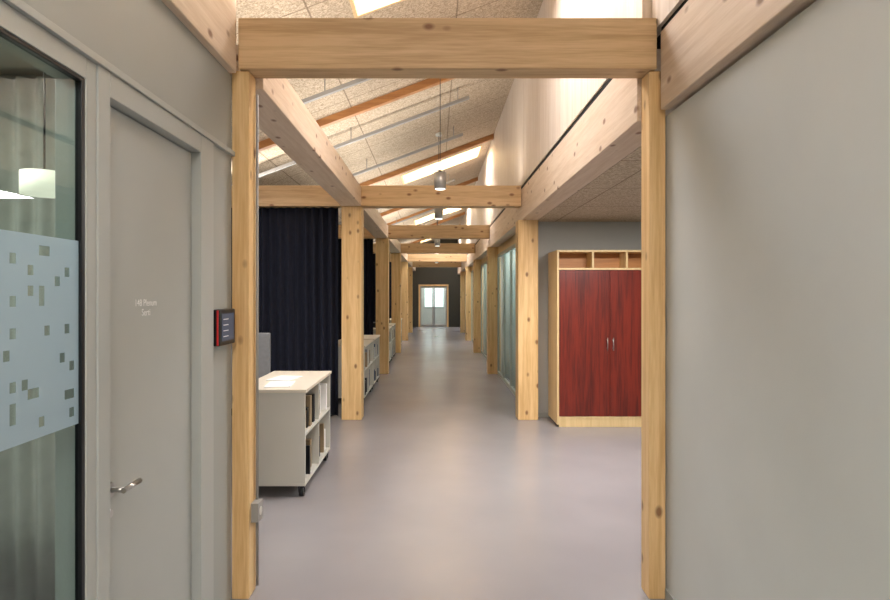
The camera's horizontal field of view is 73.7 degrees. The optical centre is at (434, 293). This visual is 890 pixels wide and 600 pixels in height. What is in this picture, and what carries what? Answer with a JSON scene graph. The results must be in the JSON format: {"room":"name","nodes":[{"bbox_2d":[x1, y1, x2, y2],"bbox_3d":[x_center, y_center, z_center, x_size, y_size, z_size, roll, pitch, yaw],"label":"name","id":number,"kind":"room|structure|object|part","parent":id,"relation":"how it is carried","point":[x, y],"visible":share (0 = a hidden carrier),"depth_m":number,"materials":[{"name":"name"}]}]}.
{"room":"office corridor","nodes":[
{"label":"office corridor","id":0,"kind":"room"},
{"bbox_2d":[0,48,47,74],"bbox_3d":[-2.405,-1.200,-0.040,2.190,0.100,6.320,0,0,0],"label":"ceiling","id":1,"kind":"structure","parent":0,"point":[10,64],"depth_m":3.00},
{"bbox_2d":[19,72,54,197],"bbox_3d":[-1.580,-0.775,2.400,0.170,0.750,0.170,0,0,0],"label":"pendant lamp","id":2,"kind":"object","parent":1,"relation":"hanging from","point":[40,183],"visible":0.65,"depth_m":2.34,"materials":[{"name":"beige"}]},
{"bbox_2d":[0,75,54,79],"bbox_3d":[-2.353,0.050,3.200,2.293,3.100,0.160,0,0,0],"label":"wall partition","id":3,"kind":"structure","parent":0,"point":[12,77],"depth_m":3.12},
{"bbox_2d":[2,0,234,155],"bbox_3d":[-1.062,-0.733,-0.045,0.030,0.024,6.310,0,0,0],"label":"trim","id":4,"kind":"structure","parent":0,"point":[18,5],"depth_m":1.85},
{"bbox_2d":[22,0,230,154],"bbox_3d":[-1.137,-0.932,-0.045,0.140,0.425,6.310,0,0,0],"label":"wall","id":5,"kind":"structure","parent":0,"point":[145,40],"depth_m":2.27,"materials":[{"name":"white paint"}]},
{"bbox_2d":[0,0,95,599],"bbox_3d":[-1.109,0.440,1.104,0.096,2.320,1.508,0,0,0],"label":"frame","id":6,"kind":"object","parent":5,"relation":"attached to","point":[74,74],"visible":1,"depth_m":1.81,"materials":[{"name":"grey paint"}]},
{"bbox_3d":[-1.081,0.444,1.105,0.008,2.173,1.370,0,0,0],"label":"pane","id":7,"kind":"object","parent":6,"relation":"in","visible":0},
{"bbox_2d":[0,229,77,451],"bbox_3d":[-1.075,0.115,1.109,0.001,0.550,1.360,0,0,0],"label":"film","id":8,"kind":"object","parent":7,"relation":"attached to","point":[34,356],"visible":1,"depth_m":1.60,"materials":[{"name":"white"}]},
{"bbox_2d":[110,106,190,599],"bbox_3d":[-1.089,0.478,2.304,0.106,2.227,0.739,0,0,0],"label":"leaf","id":9,"kind":"object","parent":5,"relation":"attached to","point":[150,174],"depth_m":2.28,"materials":[{"name":"grey paint"}]},
{"bbox_3d":[-1.066,0.695,2.038,0.062,0.117,0.124,0,0,0],"label":"handle","id":10,"kind":"part","parent":9,"relation":"part of","materials":[{"name":"silver metal"}]},
{"bbox_2d":[137,299,156,315],"bbox_3d":[-1.095,0.051,2.253,0.001,0.061,0.162,0,0,0],"label":"label","id":11,"kind":"object","parent":9,"relation":"attached to","point":[146,302],"visible":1,"depth_m":2.25,"materials":[{"name":"white paint"}]},
{"bbox_2d":[96,65,213,599],"bbox_3d":[-1.111,0.440,2.345,0.112,2.320,0.970,0,0,0],"label":"trim","id":12,"kind":"structure","parent":5,"relation":"attached to","point":[111,91],"depth_m":2.68,"materials":[{"name":"grey paint"}]},
{"bbox_3d":[-1.111,0.440,2.345,0.112,2.320,0.970,0,0,0],"label":"door frame","id":13,"kind":"part","parent":12,"relation":"part of","materials":[{"name":"grey paint"}]},
{"bbox_2d":[161,0,235,72],"bbox_3d":[-1.165,-1.373,-0.060,0.270,0.455,6.280,0,0,0],"label":"girder","id":14,"kind":"object","parent":5,"relation":"on","point":[212,22],"visible":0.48,"depth_m":2.77,"materials":[{"name":"brown wood"}]},
{"bbox_2d":[231,0,542,242],"bbox_3d":[-1.000,-2.326,14.400,5.000,2.090,35.200,0,0,0],"label":"ceiling","id":15,"kind":"structure","parent":0,"point":[477,117],"depth_m":7.97,"materials":[{"name":"brown wood"}]},
{"bbox_2d":[0,76,54,599],"bbox_3d":[-2.352,0.240,3.022,2.104,2.680,0.084,0,0,0],"label":"sheer curtain","id":16,"kind":"object","parent":15,"relation":"hanging from","point":[27,470],"visible":0.14,"depth_m":3.02,"materials":[{"name":"beige fabric"}]},
{"bbox_2d":[231,78,372,131],"bbox_3d":[-1.275,-1.985,5.923,3.450,1.434,0.045,0,0,0],"label":"rail","id":17,"kind":"object","parent":15,"relation":"hanging from","point":[324,93],"visible":0.23,"depth_m":5.90,"materials":[{"name":"grey metal"}]},
{"bbox_2d":[231,78,454,161],"bbox_3d":[-1.150,-2.115,7.093,4.500,1.773,0.085,0,0,0],"label":"rafter","id":18,"kind":"object","parent":15,"relation":"attached to","point":[428,83],"visible":0.29,"depth_m":7.05,"materials":[{"name":"brown wood"}]},
{"bbox_2d":[231,88,468,184],"bbox_3d":[-1.275,-1.985,7.772,3.450,1.434,0.045,0,0,0],"label":"rail","id":19,"kind":"object","parent":15,"relation":"hanging from","point":[460,100],"visible":0.66,"depth_m":7.75,"materials":[{"name":"grey metal"}]},
{"bbox_2d":[349,0,403,17],"bbox_3d":[0.125,-2.917,4.385,1.610,1.182,1.270,0,0,0],"label":"skylight","id":20,"kind":"object","parent":15,"relation":"attached to","point":[360,8],"visible":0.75,"depth_m":4.99,"materials":[{"name":"white glass"}]},
{"bbox_2d":[338,175,454,224],"bbox_3d":[-1.275,-1.985,13.422,3.450,1.434,0.045,0,0,0],"label":"rail","id":21,"kind":"object","parent":15,"relation":"hanging from","point":[453,180],"visible":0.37,"depth_m":13.40,"materials":[{"name":"grey metal"}]},
{"bbox_2d":[353,126,462,175],"bbox_3d":[-1.275,-1.985,9.572,3.450,1.434,0.045,0,0,0],"label":"rail","id":22,"kind":"object","parent":15,"relation":"hanging from","point":[460,134],"visible":0.66,"depth_m":9.55,"materials":[{"name":"grey metal"}]},
{"bbox_2d":[387,208,433,224],"bbox_3d":[-1.150,-2.115,17.442,4.500,1.773,0.085,0,0,0],"label":"rafter","id":23,"kind":"object","parent":15,"relation":"attached to","point":[427,209],"visible":0.21,"depth_m":17.40,"materials":[{"name":"brown wood"}]},
{"bbox_2d":[373,210,448,242],"bbox_3d":[-1.275,-1.985,19.023,3.450,1.434,0.045,0,0,0],"label":"rail","id":24,"kind":"object","parent":15,"relation":"hanging from","point":[444,210],"visible":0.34,"depth_m":19.00,"materials":[{"name":"grey metal"}]},
{"bbox_2d":[391,209,433,224],"bbox_3d":[-1.275,-1.985,16.823,3.450,1.434,0.045,0,0,0],"label":"rail","id":25,"kind":"object","parent":15,"relation":"hanging from","point":[431,209],"visible":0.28,"depth_m":16.80,"materials":[{"name":"grey metal"}]},
{"bbox_2d":[360,134,493,184],"bbox_3d":[-1.150,-2.115,11.143,4.500,1.773,0.085,0,0,0],"label":"rafter","id":26,"kind":"object","parent":15,"relation":"attached to","point":[490,137],"visible":0.64,"depth_m":11.10,"materials":[{"name":"brown wood"}]},
{"bbox_2d":[380,177,477,216],"bbox_3d":[-1.150,-2.115,15.242,4.500,1.773,0.085,0,0,0],"label":"rafter","id":27,"kind":"object","parent":15,"relation":"attached to","point":[476,178],"visible":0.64,"depth_m":15.20,"materials":[{"name":"brown wood"}]},
{"bbox_2d":[397,212,464,239],"bbox_3d":[-1.150,-2.115,21.642,4.500,1.773,0.085,0,0,0],"label":"rafter","id":28,"kind":"object","parent":15,"relation":"attached to","point":[463,213],"visible":0.36,"depth_m":21.60,"materials":[{"name":"brown wood"}]},
{"bbox_2d":[435,219,439,245],"bbox_3d":[0.060,-1.919,15.090,0.140,1.406,0.140,0,0,0],"label":"pendant lamp","id":29,"kind":"object","parent":15,"relation":"hanging from","point":[437,241],"visible":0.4,"depth_m":15.03,"materials":[{"name":"metal"}]},
{"bbox_2d":[414,208,461,224],"bbox_3d":[0.125,-2.917,19.650,1.610,1.182,1.500,0,0,0],"label":"skylight","id":30,"kind":"object","parent":15,"relation":"attached to","point":[447,210],"visible":0.13,"depth_m":20.37,"materials":[{"name":"white glass"}]},
{"bbox_2d":[434,132,442,218],"bbox_3d":[0.060,-1.919,9.630,0.140,1.406,0.140,0,0,0],"label":"pendant lamp","id":31,"kind":"object","parent":15,"relation":"hanging from","point":[438,212],"visible":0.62,"depth_m":9.58,"materials":[{"name":"metal"}]},
{"bbox_2d":[434,78,445,189],"bbox_3d":[0.060,-1.919,6.900,0.140,1.406,0.140,0,0,0],"label":"pendant lamp","id":32,"kind":"object","parent":15,"relation":"hanging from","point":[439,177],"visible":0.75,"depth_m":6.86,"materials":[{"name":"metal"}]},
{"bbox_2d":[401,145,481,184],"bbox_3d":[0.125,-2.917,12.175,1.610,1.182,0.950,0,0,0],"label":"skylight","id":33,"kind":"object","parent":15,"relation":"attached to","point":[462,157],"visible":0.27,"depth_m":12.62,"materials":[{"name":"white glass"}]},
{"bbox_2d":[421,286,445,323],"bbox_3d":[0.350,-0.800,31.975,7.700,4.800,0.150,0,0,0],"label":"double door","id":34,"kind":"structure","parent":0,"point":[426,312],"depth_m":31.90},
{"bbox_2d":[425,288,442,306],"bbox_3d":[-0.050,0.200,31.875,1.000,1.000,0.030,0,0,0],"label":"window","id":35,"kind":"structure","parent":34,"relation":"in","point":[428,291],"depth_m":31.86,"materials":[{"name":"white glass"}]},
{"bbox_2d":[231,324,664,599],"bbox_3d":[0.350,1.650,14.400,7.700,0.100,35.200,0,0,0],"label":"floor","id":36,"kind":"structure","parent":0,"point":[439,491],"depth_m":4.51,"materials":[{"name":"plastic"}]},
{"bbox_2d":[214,145,230,599],"bbox_3d":[-1.137,0.440,2.970,0.140,2.320,0.280,0,0,0],"label":"wall","id":37,"kind":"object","parent":36,"relation":"on","point":[222,161],"depth_m":2.98,"materials":[{"name":"grey paint"}]},
{"bbox_2d":[214,309,234,345],"bbox_3d":[-1.048,0.164,2.956,0.037,0.177,0.232,0,0,0],"label":"display screen","id":38,"kind":"object","parent":37,"relation":"attached to","point":[224,319],"visible":0.98,"depth_m":2.90,"materials":[{"name":"black plastic"}]},
{"bbox_2d":[232,71,255,598],"bbox_3d":[-1.020,0.215,3.170,0.090,2.770,0.120,0,0,0],"label":"timber post","id":39,"kind":"object","parent":36,"relation":"on","point":[243,82],"visible":0.89,"depth_m":3.11,"materials":[{"name":"brown wood"}]},
{"bbox_2d":[251,95,262,585],"bbox_3d":[-0.953,0.250,3.180,0.042,2.650,0.080,0,0,0],"label":"cable trunking","id":40,"kind":"object","parent":39,"relation":"attached to","point":[257,504],"visible":1,"depth_m":3.20,"materials":[{"name":"white plastic"}]},
{"bbox_2d":[231,333,269,408],"bbox_3d":[-2.000,1.000,6.125,0.600,1.200,0.350,0,0,0],"label":"screen","id":41,"kind":"object","parent":36,"relation":"on","point":[264,338],"visible":0.03,"depth_m":6.10,"materials":[{"name":"grey fabric"}]},
{"bbox_2d":[259,371,330,495],"bbox_3d":[-1.290,1.175,5.220,0.560,0.850,1.140,0,0,0],"label":"shelf unit","id":42,"kind":"object","parent":36,"relation":"on","point":[294,421],"visible":0.81,"depth_m":4.66,"materials":[{"name":"white laminate"}]},
{"bbox_2d":[264,375,302,387],"bbox_3d":[-1.312,0.746,5.079,0.302,0.007,0.674,0,0,0],"label":"paper sheets","id":43,"kind":"object","parent":42,"relation":"on","point":[283,380],"visible":1,"depth_m":5.03,"materials":[{"name":"white paper"}]},
{"bbox_2d":[342,206,363,419],"bbox_3d":[-1.061,0.243,7.655,0.252,2.714,0.250,0,0,0],"label":"timber post","id":44,"kind":"object","parent":36,"relation":"on","point":[352,216],"visible":1,"depth_m":7.53,"materials":[{"name":"brown wood"}]},
{"bbox_2d":[363,208,387,237],"bbox_3d":[-1.061,-1.238,9.795,0.252,0.244,4.120,0,0,0],"label":"girder","id":45,"kind":"object","parent":44,"relation":"on","point":[374,223],"visible":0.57,"depth_m":9.82,"materials":[{"name":"brown wood"}]},
{"bbox_2d":[231,185,520,207],"bbox_3d":[-1.177,-1.246,7.630,4.545,0.263,0.200,0,0,0],"label":"timber beam","id":46,"kind":"structure","parent":44,"relation":"on","point":[274,196],"depth_m":7.53,"materials":[{"name":"brown wood"}]},
{"bbox_2d":[231,207,337,415],"bbox_3d":[-2.325,0.229,7.653,2.157,2.682,0.097,0,0,0],"label":"stage curtain","id":47,"kind":"object","parent":46,"relation":"hanging from","point":[298,247],"visible":0.34,"depth_m":7.66,"materials":[{"name":"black fabric"}]},
{"bbox_2d":[230,45,360,205],"bbox_3d":[-1.061,-1.238,5.380,0.252,0.244,4.290,0,0,0],"label":"girder","id":48,"kind":"object","parent":46,"relation":"attached to","point":[284,118],"visible":0.64,"depth_m":4.46,"materials":[{"name":"brown wood"}]},
{"bbox_2d":[338,340,373,397],"bbox_3d":[-1.290,1.175,9.175,0.560,0.850,1.170,0,0,0],"label":"shelf unit","id":49,"kind":"object","parent":36,"relation":"on","point":[368,344],"visible":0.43,"depth_m":9.00,"materials":[{"name":"white laminate"}]},
{"bbox_2d":[341,335,379,388],"bbox_3d":[-1.290,1.175,10.400,0.560,0.850,1.020,0,0,0],"label":"shelf unit","id":50,"kind":"object","parent":36,"relation":"on","point":[375,338],"visible":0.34,"depth_m":10.39,"materials":[{"name":"white laminate"}]},
{"bbox_2d":[376,238,388,373],"bbox_3d":[-1.061,0.243,11.985,0.252,2.714,0.250,0,0,0],"label":"timber post","id":51,"kind":"object","parent":36,"relation":"on","point":[382,244],"visible":0.8,"depth_m":11.86,"materials":[{"name":"brown wood"}]},
{"bbox_2d":[389,239,400,252],"bbox_3d":[-1.061,-1.238,14.105,0.252,0.244,4.080,0,0,0],"label":"girder","id":52,"kind":"object","parent":51,"relation":"on","point":[394,245],"visible":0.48,"depth_m":14.55,"materials":[{"name":"brown wood"}]},
{"bbox_2d":[338,225,489,238],"bbox_3d":[-1.177,-1.246,11.960,4.545,0.263,0.200,0,0,0],"label":"timber beam","id":53,"kind":"structure","parent":51,"relation":"on","point":[394,231],"depth_m":11.86,"materials":[{"name":"brown wood"}]},
{"bbox_2d":[338,239,372,339],"bbox_3d":[-2.325,0.229,11.982,2.157,2.682,0.096,0,0,0],"label":"stage curtain","id":54,"kind":"object","parent":53,"relation":"hanging from","point":[368,243],"visible":0.07,"depth_m":11.99,"materials":[{"name":"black fabric"}]},
{"bbox_2d":[373,326,391,362],"bbox_3d":[-1.290,1.175,13.350,0.560,0.850,1.120,0,0,0],"label":"shelf unit","id":55,"kind":"object","parent":36,"relation":"on","point":[374,329],"visible":0.23,"depth_m":13.34,"materials":[{"name":"white laminate"}]},
{"bbox_2d":[389,323,395,360],"bbox_3d":[-1.290,1.175,14.750,0.560,0.850,1.120,0,0,0],"label":"shelf unit","id":56,"kind":"object","parent":36,"relation":"on","point":[390,324],"visible":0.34,"depth_m":14.69,"materials":[{"name":"white laminate"}]},
{"bbox_2d":[391,253,400,352],"bbox_3d":[-1.061,0.243,16.275,0.252,2.714,0.250,0,0,0],"label":"timber post","id":57,"kind":"object","parent":36,"relation":"on","point":[395,257],"visible":0.8,"depth_m":16.15,"materials":[{"name":"brown wood"}]},
{"bbox_2d":[401,254,407,261],"bbox_3d":[-1.061,-1.238,18.375,0.252,0.244,4.040,0,0,0],"label":"girder","id":58,"kind":"object","parent":57,"relation":"on","point":[404,257],"visible":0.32,"depth_m":19.19,"materials":[{"name":"brown wood"}]},
{"bbox_2d":[373,243,474,253],"bbox_3d":[-1.177,-1.246,16.250,4.545,0.263,0.200,0,0,0],"label":"timber beam","id":59,"kind":"structure","parent":57,"relation":"on","point":[406,248],"depth_m":16.15,"materials":[{"name":"brown wood"}]},
{"bbox_2d":[373,253,389,322],"bbox_3d":[-2.325,0.229,16.273,2.157,2.682,0.096,0,0,0],"label":"stage curtain","id":60,"kind":"object","parent":59,"relation":"hanging from","point":[374,254],"visible":0.04,"depth_m":16.25,"materials":[{"name":"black fabric"}]},
{"bbox_2d":[390,318,401,344],"bbox_3d":[-1.290,1.175,17.750,0.560,0.850,1.120,0,0,0],"label":"shelf unit","id":61,"kind":"object","parent":36,"relation":"on","point":[390,318],"visible":0.12,"depth_m":18.28,"materials":[{"name":"white laminate"}]},
{"bbox_2d":[401,262,407,340],"bbox_3d":[-1.061,0.243,20.525,0.252,2.714,0.250,0,0,0],"label":"timber post","id":62,"kind":"object","parent":36,"relation":"on","point":[404,265],"visible":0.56,"depth_m":20.40,"materials":[{"name":"brown wood"}]},
{"bbox_2d":[390,254,466,261],"bbox_3d":[-1.177,-1.246,20.500,4.545,0.263,0.200,0,0,0],"label":"timber beam","id":63,"kind":"structure","parent":62,"relation":"on","point":[411,257],"depth_m":20.40,"materials":[{"name":"brown wood"}]},
{"bbox_2d":[390,262,390,317],"bbox_3d":[-2.325,0.229,20.522,2.157,2.682,0.095,0,0,0],"label":"stage curtain","id":64,"kind":"object","parent":63,"relation":"hanging from","point":[390,262],"visible":0.03,"depth_m":20.51,"materials":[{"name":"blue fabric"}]},
{"bbox_2d":[408,267,412,332],"bbox_3d":[-1.061,0.243,24.725,0.252,2.714,0.250,0,0,0],"label":"timber post","id":65,"kind":"object","parent":36,"relation":"on","point":[410,269],"visible":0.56,"depth_m":24.60,"materials":[{"name":"brown wood"}]},
{"bbox_2d":[412,262,460,266],"bbox_3d":[-1.177,-1.246,24.700,4.545,0.263,0.200,0,0,0],"label":"timber beam","id":66,"kind":"structure","parent":65,"relation":"on","point":[414,264],"depth_m":24.60,"materials":[{"name":"brown wood"}]},
{"bbox_2d":[413,239,459,326],"bbox_3d":[0.350,-0.800,28.875,7.700,4.800,0.150,0,0,0],"label":"wall","id":67,"kind":"structure","parent":36,"relation":"on","point":[449,276],"depth_m":28.80,"materials":[{"name":"grey paint"}]},
{"bbox_2d":[419,285,448,326],"bbox_3d":[-0.070,0.570,28.850,1.460,2.060,0.140,0,0,0],"label":"frame","id":68,"kind":"object","parent":67,"relation":"attached to","point":[420,286],"visible":1,"depth_m":28.82,"materials":[{"name":"brown wood"}]},
{"bbox_2d":[460,271,464,332],"bbox_3d":[1.183,0.331,24.725,0.255,2.539,0.250,0,0,0],"label":"timber post","id":69,"kind":"object","parent":36,"relation":"on","point":[462,273],"visible":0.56,"depth_m":24.60,"materials":[{"name":"brown wood"}]},
{"bbox_2d":[465,267,472,340],"bbox_3d":[1.183,0.331,20.525,0.255,2.539,0.250,0,0,0],"label":"timber post","id":70,"kind":"object","parent":36,"relation":"on","point":[468,270],"visible":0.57,"depth_m":20.40,"materials":[{"name":"brown wood"}]},
{"bbox_2d":[471,266,472,341],"bbox_3d":[1.268,0.331,18.400,0.043,2.539,3.996,0,0,0],"label":"frame","id":71,"kind":"object","parent":36,"relation":"on","point":[472,266],"visible":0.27,"depth_m":20.35,"materials":[{"name":"brown wood"}]},
{"bbox_2d":[473,260,482,352],"bbox_3d":[1.183,0.331,16.275,0.255,2.539,0.250,0,0,0],"label":"timber post","id":72,"kind":"object","parent":36,"relation":"on","point":[476,263],"visible":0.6,"depth_m":16.15,"materials":[{"name":"brown wood"}]},
{"bbox_2d":[481,256,486,359],"bbox_3d":[1.268,0.331,14.130,0.043,2.539,4.036,0,0,0],"label":"frame","id":73,"kind":"object","parent":36,"relation":"on","point":[484,260],"visible":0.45,"depth_m":15.10,"materials":[{"name":"brown wood"}]},
{"bbox_2d":[487,247,500,373],"bbox_3d":[1.183,0.331,11.985,0.255,2.539,0.250,0,0,0],"label":"timber post","id":74,"kind":"object","parent":36,"relation":"on","point":[492,252],"visible":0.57,"depth_m":11.86,"materials":[{"name":"brown wood"}]},
{"bbox_2d":[497,234,515,396],"bbox_3d":[1.268,0.331,9.864,0.043,2.539,3.988,0,0,0],"label":"frame","id":75,"kind":"object","parent":36,"relation":"on","point":[509,245],"visible":0.56,"depth_m":10.82,"materials":[{"name":"brown wood"}]},
{"bbox_2d":[516,220,537,419],"bbox_3d":[1.183,0.331,7.655,0.255,2.539,0.250,0,0,0],"label":"timber post","id":76,"kind":"object","parent":36,"relation":"on","point":[526,230],"visible":1,"depth_m":7.53,"materials":[{"name":"brown wood"}]},
{"bbox_2d":[548,250,640,426],"bbox_3d":[2.103,0.535,7.394,1.273,2.130,0.591,0,0,0],"label":"wardrobe","id":77,"kind":"object","parent":36,"relation":"on","point":[594,296],"visible":0.71,"depth_m":7.13,"materials":[{"name":"red wood"}]},
{"bbox_3d":[1.798,0.593,7.144,0.608,1.758,0.020,0,0,0],"label":"door","id":78,"kind":"part","parent":77,"relation":"part of","materials":[{"name":"red wood"}]},
{"bbox_3d":[2.409,0.593,7.144,0.608,1.758,0.020,0,0,0],"label":"door","id":79,"kind":"part","parent":77,"relation":"part of","materials":[{"name":"red wood"}]},
{"bbox_2d":[641,71,664,598],"bbox_3d":[1.166,0.215,3.170,0.088,2.770,0.120,0,0,0],"label":"timber post","id":80,"kind":"object","parent":36,"relation":"on","point":[652,115],"visible":0.9,"depth_m":3.11,"materials":[{"name":"brown wood"}]},
{"bbox_2d":[238,18,656,77],"bbox_3d":[0.066,-1.303,3.155,2.177,0.264,0.150,0,0,0],"label":"timber beam","id":81,"kind":"structure","parent":80,"relation":"on","point":[267,47],"depth_m":3.08,"materials":[{"name":"brown wood"}]},
{"bbox_2d":[483,267,483,351],"bbox_3d":[2.765,0.330,16.248,2.870,2.540,0.100,0,0,0],"label":"wall","id":82,"kind":"structure","parent":0,"point":[483,267],"depth_m":16.27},
{"bbox_2d":[501,256,501,372],"bbox_3d":[2.765,0.330,11.958,2.870,2.540,0.100,0,0,0],"label":"wall","id":83,"kind":"structure","parent":0,"point":[501,256],"depth_m":11.91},
{"bbox_2d":[458,0,683,243],"bbox_3d":[1.218,-2.268,14.400,0.225,1.765,35.200,0,0,0],"label":"wall","id":84,"kind":"structure","parent":0,"point":[536,113],"depth_m":6.21,"materials":[{"name":"white paint"}]},
{"bbox_2d":[538,222,640,411],"bbox_3d":[2.756,0.330,7.790,2.889,2.540,0.140,0,0,0],"label":"wall","id":85,"kind":"structure","parent":0,"point":[552,236],"depth_m":7.72,"materials":[{"name":"grey paint"}]},
{"bbox_2d":[538,412,549,416],"bbox_3d":[2.756,1.570,7.713,2.889,0.060,0.015,0,0,0],"label":"baseboard","id":86,"kind":"structure","parent":85,"relation":"attached to","point":[540,414],"depth_m":7.71,"materials":[{"name":"grey"}]},
{"bbox_2d":[538,146,640,221],"bbox_3d":[2.756,-1.000,16.165,2.889,0.120,25.670,0,0,0],"label":"ceiling","id":87,"kind":"structure","parent":0,"point":[614,195],"depth_m":5.84,"materials":[{"name":"brown wood"}]},
{"bbox_2d":[485,265,486,353],"bbox_3d":[1.368,0.335,14.128,0.106,2.470,3.839,0,0,0],"label":"sheer curtain","id":88,"kind":"object","parent":87,"relation":"hanging from","point":[485,265],"visible":0.09,"depth_m":15.54,"materials":[{"name":"grey fabric"}]},
{"bbox_2d":[502,248,515,388],"bbox_3d":[1.367,0.335,9.862,0.108,2.470,3.791,0,0,0],"label":"sheer curtain","id":89,"kind":"object","parent":87,"relation":"hanging from","point":[507,255],"visible":0.3,"depth_m":10.79,"materials":[{"name":"grey fabric"}]},
{"bbox_2d":[665,0,889,599],"bbox_3d":[1.298,0.333,0.065,0.165,2.535,6.530,0,0,0],"label":"wall","id":90,"kind":"structure","parent":0,"point":[777,169],"depth_m":2.06,"materials":[{"name":"grey paint"}]},
{"bbox_2d":[458,49,672,274],"bbox_3d":[1.205,-1.137,16.014,0.210,0.395,25.568,0,0,0],"label":"girder","id":91,"kind":"object","parent":90,"relation":"on","point":[609,130],"visible":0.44,"depth_m":4.49,"materials":[{"name":"brown wood"}]},
{"bbox_2d":[467,41,660,254],"bbox_3d":[1.208,-1.360,16.125,0.185,0.048,25.750,0,0,0],"label":"strip","id":92,"kind":"object","parent":91,"relation":"on","point":[608,81],"visible":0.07,"depth_m":4.81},
{"bbox_2d":[665,589,675,599],"bbox_3d":[1.209,1.570,-0.050,0.012,0.060,6.300,0,0,0],"label":"baseboard","id":93,"kind":"structure","parent":90,"relation":"attached to","point":[668,596],"depth_m":3.06,"materials":[{"name":"grey"}]},
{"bbox_2d":[661,0,815,109],"bbox_3d":[1.250,-1.158,-0.060,0.160,0.404,6.280,0,0,0],"label":"girder","id":94,"kind":"object","parent":90,"relation":"on","point":[705,38],"visible":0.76,"depth_m":2.54,"materials":[{"name":"brown wood"}]},
{"bbox_2d":[661,0,687,30],"bbox_3d":[1.238,-1.373,-0.060,0.125,0.023,6.280,0,0,0],"label":"wall strip","id":95,"kind":"object","parent":94,"relation":"on","point":[684,1],"visible":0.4,"depth_m":2.92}
]}

